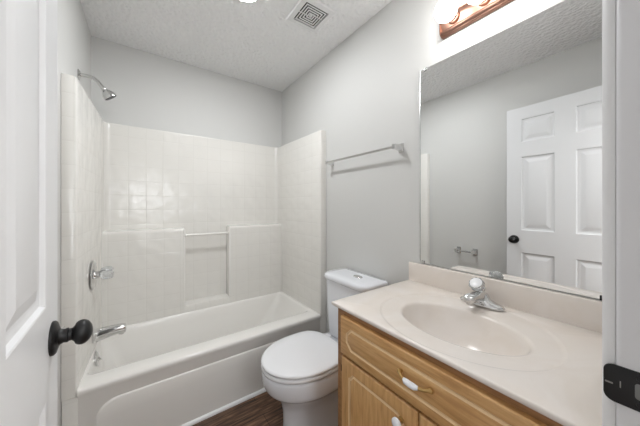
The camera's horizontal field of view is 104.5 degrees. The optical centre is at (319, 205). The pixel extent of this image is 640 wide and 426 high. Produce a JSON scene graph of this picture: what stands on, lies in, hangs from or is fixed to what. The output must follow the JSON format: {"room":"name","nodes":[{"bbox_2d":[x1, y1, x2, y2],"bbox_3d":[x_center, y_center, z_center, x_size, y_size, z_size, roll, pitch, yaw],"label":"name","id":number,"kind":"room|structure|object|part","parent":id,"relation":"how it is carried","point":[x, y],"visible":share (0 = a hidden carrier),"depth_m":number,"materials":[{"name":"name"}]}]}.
{"room":"bathroom","nodes":[
{"label":"bathroom","id":0,"kind":"room"},
{"bbox_2d":[57,0,90,425],"bbox_3d":[-0.984,0.019,0.774,0.100,2.440,2.309,0,0,-35],"label":"wall","id":1,"kind":"structure","parent":0,"point":[73,33],"depth_m":1.16,"materials":[{"name":"white paint"}]},
{"bbox_2d":[77,69,116,99],"bbox_3d":[-1.306,-0.704,1.460,0.169,0.144,0.073,0,0,-35],"label":"shower fixture","id":2,"kind":"object","parent":1,"relation":"attached to","point":[107,94],"visible":1,"depth_m":1.46,"materials":[{"name":"silver metal"}]},
{"bbox_3d":[-1.322,-0.723,1.440,0.117,0.072,0.019,0,0,-35],"label":"shower arm","id":3,"kind":"part","parent":2,"relation":"part of","materials":[{"name":"silver metal"}]},
{"bbox_2d":[91,36,281,147],"bbox_3d":[-1.036,0.019,2.216,1.686,2.440,0.100,0,0,-35],"label":"wall","id":4,"kind":"structure","parent":0,"point":[156,92],"depth_m":2.06,"materials":[{"name":"white paint"}]},
{"bbox_2d":[80,0,391,91],"bbox_3d":[0.040,-1.231,0.462,3.800,0.060,4.206,0,0,-35],"label":"ceiling","id":5,"kind":"structure","parent":0,"point":[255,42],"depth_m":1.70,"materials":[{"name":"white paint"}]},
{"bbox_2d":[240,0,256,2],"bbox_3d":[-0.417,-1.198,1.382,0.164,0.006,0.164,0,0,-35],"label":"recessed light","id":6,"kind":"object","parent":5,"relation":"in","point":[245,1],"visible":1,"depth_m":1.45,"materials":[{"name":"white paint"}]},
{"bbox_2d":[286,0,335,32],"bbox_3d":[-0.058,-1.194,1.554,0.226,0.014,0.226,0,0,-35],"label":"ceiling vent","id":7,"kind":"object","parent":5,"relation":"in","point":[311,15],"visible":1,"depth_m":1.54,"materials":[{"name":"white"}]},
{"bbox_2d":[192,391,282,425],"bbox_3d":[0.040,1.269,0.462,3.800,0.060,4.206,0,0,-35],"label":"floor","id":8,"kind":"structure","parent":0,"point":[262,409],"depth_m":1.47,"materials":[{"name":"brown wood"}]},
{"bbox_2d":[61,73,325,425],"bbox_3d":[-0.779,0.321,1.854,1.483,1.836,0.784,0,0,-35],"label":"shower","id":9,"kind":"object","parent":8,"relation":"on","point":[215,249],"visible":0.9,"depth_m":1.85,"materials":[{"name":"plastic"}]},
{"bbox_3d":[-1.309,0.897,1.456,0.015,0.080,0.080,0,0,-35],"label":"overflow plate","id":10,"kind":"part","parent":9,"relation":"part of","materials":[{"name":"silver metal"}]},
{"bbox_2d":[90,261,113,289],"bbox_3d":[-1.256,0.394,1.438,0.094,0.164,0.164,0,0,-35],"label":"shower valve","id":11,"kind":"object","parent":9,"relation":"attached to","point":[107,272],"visible":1,"depth_m":1.41,"materials":[{"name":"silver metal"}]},
{"bbox_3d":[-1.277,0.394,1.424,0.019,0.042,0.042,0,0,-35],"label":"stem","id":12,"kind":"part","parent":11,"relation":"part of","materials":[{"name":"silver metal"}]},
{"bbox_3d":[-1.244,0.389,1.446,0.058,0.074,0.074,0,0,-35],"label":"knob","id":13,"kind":"part","parent":11,"relation":"part of","materials":[{"name":"white plastic"}]},
{"bbox_2d":[93,323,125,342],"bbox_3d":[-1.254,0.755,1.482,0.150,0.077,0.062,0,0,-35],"label":"tub spout","id":14,"kind":"object","parent":9,"relation":"attached to","point":[101,333],"visible":1,"depth_m":1.46,"materials":[{"name":"silver metal"}]},
{"bbox_3d":[-0.556,1.087,1.545,1.263,0.304,0.014,0,0,-35],"label":"apron panel","id":15,"kind":"part","parent":9,"relation":"part of","materials":[{"name":"white plastic"}]},
{"bbox_2d":[77,291,320,425],"bbox_3d":[-0.748,1.042,1.806,1.378,0.394,0.670,0,0,-35],"label":"tub","id":16,"kind":"object","parent":9,"relation":"in","point":[178,368],"depth_m":1.54,"materials":[{"name":"white plastic"}]},
{"bbox_2d":[180,388,265,425],"bbox_3d":[-0.549,1.230,1.532,1.484,0.018,0.016,0,0,-35],"label":"trim","id":17,"kind":"structure","parent":16,"relation":"attached to","point":[210,414],"depth_m":1.50,"materials":[{"name":"white paint"}]},
{"bbox_2d":[261,268,387,425],"bbox_3d":[0.006,0.839,1.421,0.684,0.812,0.425,0,0,-35],"label":"toilet","id":18,"kind":"object","parent":8,"relation":"on","point":[300,370],"visible":0.68,"depth_m":1.30,"materials":[{"name":"white ceramic"}]},
{"bbox_3d":[-0.093,0.835,1.370,0.464,0.025,0.394,0,0,-35],"label":"seat","id":19,"kind":"part","parent":18,"relation":"part of","materials":[{"name":"white plastic"}]},
{"bbox_3d":[-0.099,0.810,1.365,0.447,0.024,0.394,0,0,-35],"label":"lid","id":20,"kind":"part","parent":18,"relation":"part of","materials":[{"name":"white plastic"}]},
{"bbox_3d":[-0.008,1.044,1.430,0.665,0.390,0.387,0,0,-35],"label":"bowl","id":21,"kind":"part","parent":18,"relation":"part of","materials":[{"name":"white ceramic"}]},
{"bbox_3d":[0.208,0.659,1.554,0.187,0.364,0.384,0,0,-35],"label":"tank","id":22,"kind":"part","parent":18,"relation":"part of","materials":[{"name":"white ceramic"}]},
{"bbox_3d":[0.205,0.457,1.552,0.208,0.038,0.408,0,0,-35],"label":"tank lid","id":23,"kind":"part","parent":18,"relation":"part of","materials":[{"name":"white ceramic"}]},
{"bbox_2d":[338,308,562,425],"bbox_3d":[0.470,0.825,0.859,0.569,0.827,0.716,0,0,-35],"label":"vanity cabinet","id":24,"kind":"object","parent":8,"relation":"on","point":[384,380],"visible":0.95,"depth_m":0.74,"materials":[{"name":"brown wood"}]},
{"bbox_3d":[0.187,0.854,0.844,0.018,0.534,0.334,0,0,-35],"label":"cabinet door","id":25,"kind":"part","parent":24,"relation":"part of","materials":[{"name":"brown wood"}]},
{"bbox_3d":[0.226,0.643,0.733,0.018,0.032,0.032,0,0,-35],"label":"knob","id":26,"kind":"part","parent":24,"relation":"part of","materials":[{"name":"white ceramic"}]},
{"bbox_3d":[0.241,0.496,0.731,0.019,0.016,0.042,0,0,-3],"label":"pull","id":27,"kind":"part","parent":24,"relation":"part of","materials":[{"name":"gold metal"}]},
{"bbox_3d":[0.251,0.498,0.692,0.019,0.018,0.049,0,0,-35],"label":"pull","id":28,"kind":"part","parent":24,"relation":"part of","materials":[{"name":"white ceramic"}]},
{"bbox_3d":[0.284,0.496,0.671,0.042,0.016,0.019,0,0,23],"label":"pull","id":29,"kind":"part","parent":24,"relation":"part of","materials":[{"name":"gold metal"}]},
{"bbox_3d":[0.374,0.854,0.581,0.018,0.534,0.304,0,0,-35],"label":"cabinet door","id":30,"kind":"part","parent":24,"relation":"part of","materials":[{"name":"brown wood"}]},
{"bbox_2d":[332,261,601,425],"bbox_3d":[0.486,0.421,0.885,0.544,0.242,0.746,0,0,-35],"label":"sink","id":31,"kind":"object","parent":24,"relation":"in","point":[543,352],"visible":0.92,"depth_m":0.81,"materials":[{"name":"beige stone"}]},
{"bbox_2d":[460,277,504,310],"bbox_3d":[0.638,0.341,0.974,0.144,0.109,0.152,0,0,26],"label":"faucet","id":32,"kind":"object","parent":31,"relation":"on","point":[478,297],"visible":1,"depth_m":0.96,"materials":[{"name":"silver metal"}]},
{"bbox_3d":[0.605,0.364,0.971,0.121,0.050,0.048,0,0,-35],"label":"spout","id":33,"kind":"part","parent":32,"relation":"part of","materials":[{"name":"silver metal"}]},
{"bbox_3d":[0.626,0.313,0.988,0.053,0.052,0.057,0,0,-35],"label":"handle knob","id":34,"kind":"part","parent":32,"relation":"part of","materials":[{"name":"white plastic"}]},
{"bbox_3d":[0.650,0.372,0.998,0.058,0.046,0.160,0,0,-35],"label":"plate","id":35,"kind":"part","parent":32,"relation":"part of","materials":[{"name":"silver metal"}]},
{"bbox_2d":[282,0,601,332],"bbox_3d":[0.308,0.019,1.694,0.100,2.440,2.309,0,0,-35],"label":"wall","id":36,"kind":"structure","parent":0,"point":[364,93],"depth_m":1.53,"materials":[{"name":"white paint"}]},
{"bbox_2d":[325,143,403,166],"bbox_3d":[0.250,-0.327,1.628,0.069,0.048,0.650,0,0,-35],"label":"towel bar","id":37,"kind":"object","parent":36,"relation":"attached to","point":[399,147],"visible":1,"depth_m":1.48,"materials":[{"name":"silver metal"}]},
{"bbox_3d":[0.071,-0.327,1.881,0.069,0.048,0.030,0,0,-35],"label":"post","id":38,"kind":"part","parent":37,"relation":"part of","materials":[{"name":"silver metal"}]},
{"bbox_3d":[0.232,-0.327,1.615,0.015,0.015,0.620,0,0,-35],"label":"rail","id":39,"kind":"part","parent":37,"relation":"part of","materials":[{"name":"silver metal"}]},
{"bbox_3d":[0.430,-0.327,1.376,0.069,0.048,0.030,0,0,-35],"label":"post","id":40,"kind":"part","parent":37,"relation":"part of","materials":[{"name":"silver metal"}]},
{"bbox_2d":[434,0,513,39],"bbox_3d":[0.648,-0.861,1.001,0.148,0.112,0.384,0,0,-35],"label":"vanity light bar","id":41,"kind":"object","parent":36,"relation":"attached to","point":[452,17],"visible":1,"depth_m":1.07,"materials":[{"name":"brown wood"}]},
{"bbox_2d":[434,0,459,23],"bbox_3d":[0.563,-0.859,1.095,0.119,0.092,0.092,0,0,-35],"label":"bulb","id":42,"kind":"object","parent":41,"relation":"attached to","point":[446,11],"depth_m":1.07,"materials":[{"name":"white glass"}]},
{"bbox_2d":[465,0,489,6],"bbox_3d":[0.636,-0.859,0.993,0.119,0.092,0.092,0,0,-35],"label":"bulb","id":43,"kind":"object","parent":41,"relation":"attached to","point":[472,3],"depth_m":1.01,"materials":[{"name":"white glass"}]},
{"bbox_2d":[409,261,601,332],"bbox_3d":[0.700,0.349,1.038,0.018,0.099,0.745,0,0,-35],"label":"backsplash","id":44,"kind":"structure","parent":36,"relation":"attached to","point":[586,313],"depth_m":0.93,"materials":[{"name":"beige stone"}]},
{"bbox_2d":[420,0,601,299],"bbox_3d":[0.716,-0.205,1.024,0.010,1.005,0.670,0,0,-35],"label":"wall mirror","id":45,"kind":"object","parent":36,"relation":"attached to","point":[511,121],"visible":0.83,"depth_m":0.95,"materials":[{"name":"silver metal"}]},
{"bbox_3d":[0.251,0.019,0.165,3.800,2.440,0.115,0,0,-35],"label":"wall","id":46,"kind":"structure","parent":0,"visible":0},
{"bbox_2d":[0,0,92,425],"bbox_3d":[-0.373,0.212,0.253,0.161,2.030,0.747,0,0,-38],"label":"door","id":47,"kind":"structure","parent":46,"relation":"in","point":[31,334],"depth_m":0.39,"materials":[{"name":"white paint"}]},
{"bbox_3d":[-0.528,0.275,0.537,0.053,0.051,0.051,0,0,-38],"label":"knob","id":48,"kind":"part","parent":47,"relation":"part of","materials":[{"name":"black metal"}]},
{"bbox_2d":[602,0,639,425],"bbox_3d":[0.191,0.184,0.130,0.842,2.110,0.135,0,0,-35],"label":"door frame","id":49,"kind":"structure","parent":46,"relation":"attached to","point":[620,18],"depth_m":0.38,"materials":[{"name":"white paint"}]},
{"bbox_3d":[0.476,0.184,0.407,0.057,2.110,0.016,0,0,-35],"label":"casing","id":50,"kind":"part","parent":49,"relation":"part of","materials":[{"name":"white paint"}]},
{"bbox_3d":[0.462,0.272,0.367,0.002,0.057,0.055,0,0,-35],"label":"strike plate","id":51,"kind":"part","parent":49,"relation":"part of","materials":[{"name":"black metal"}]}
]}

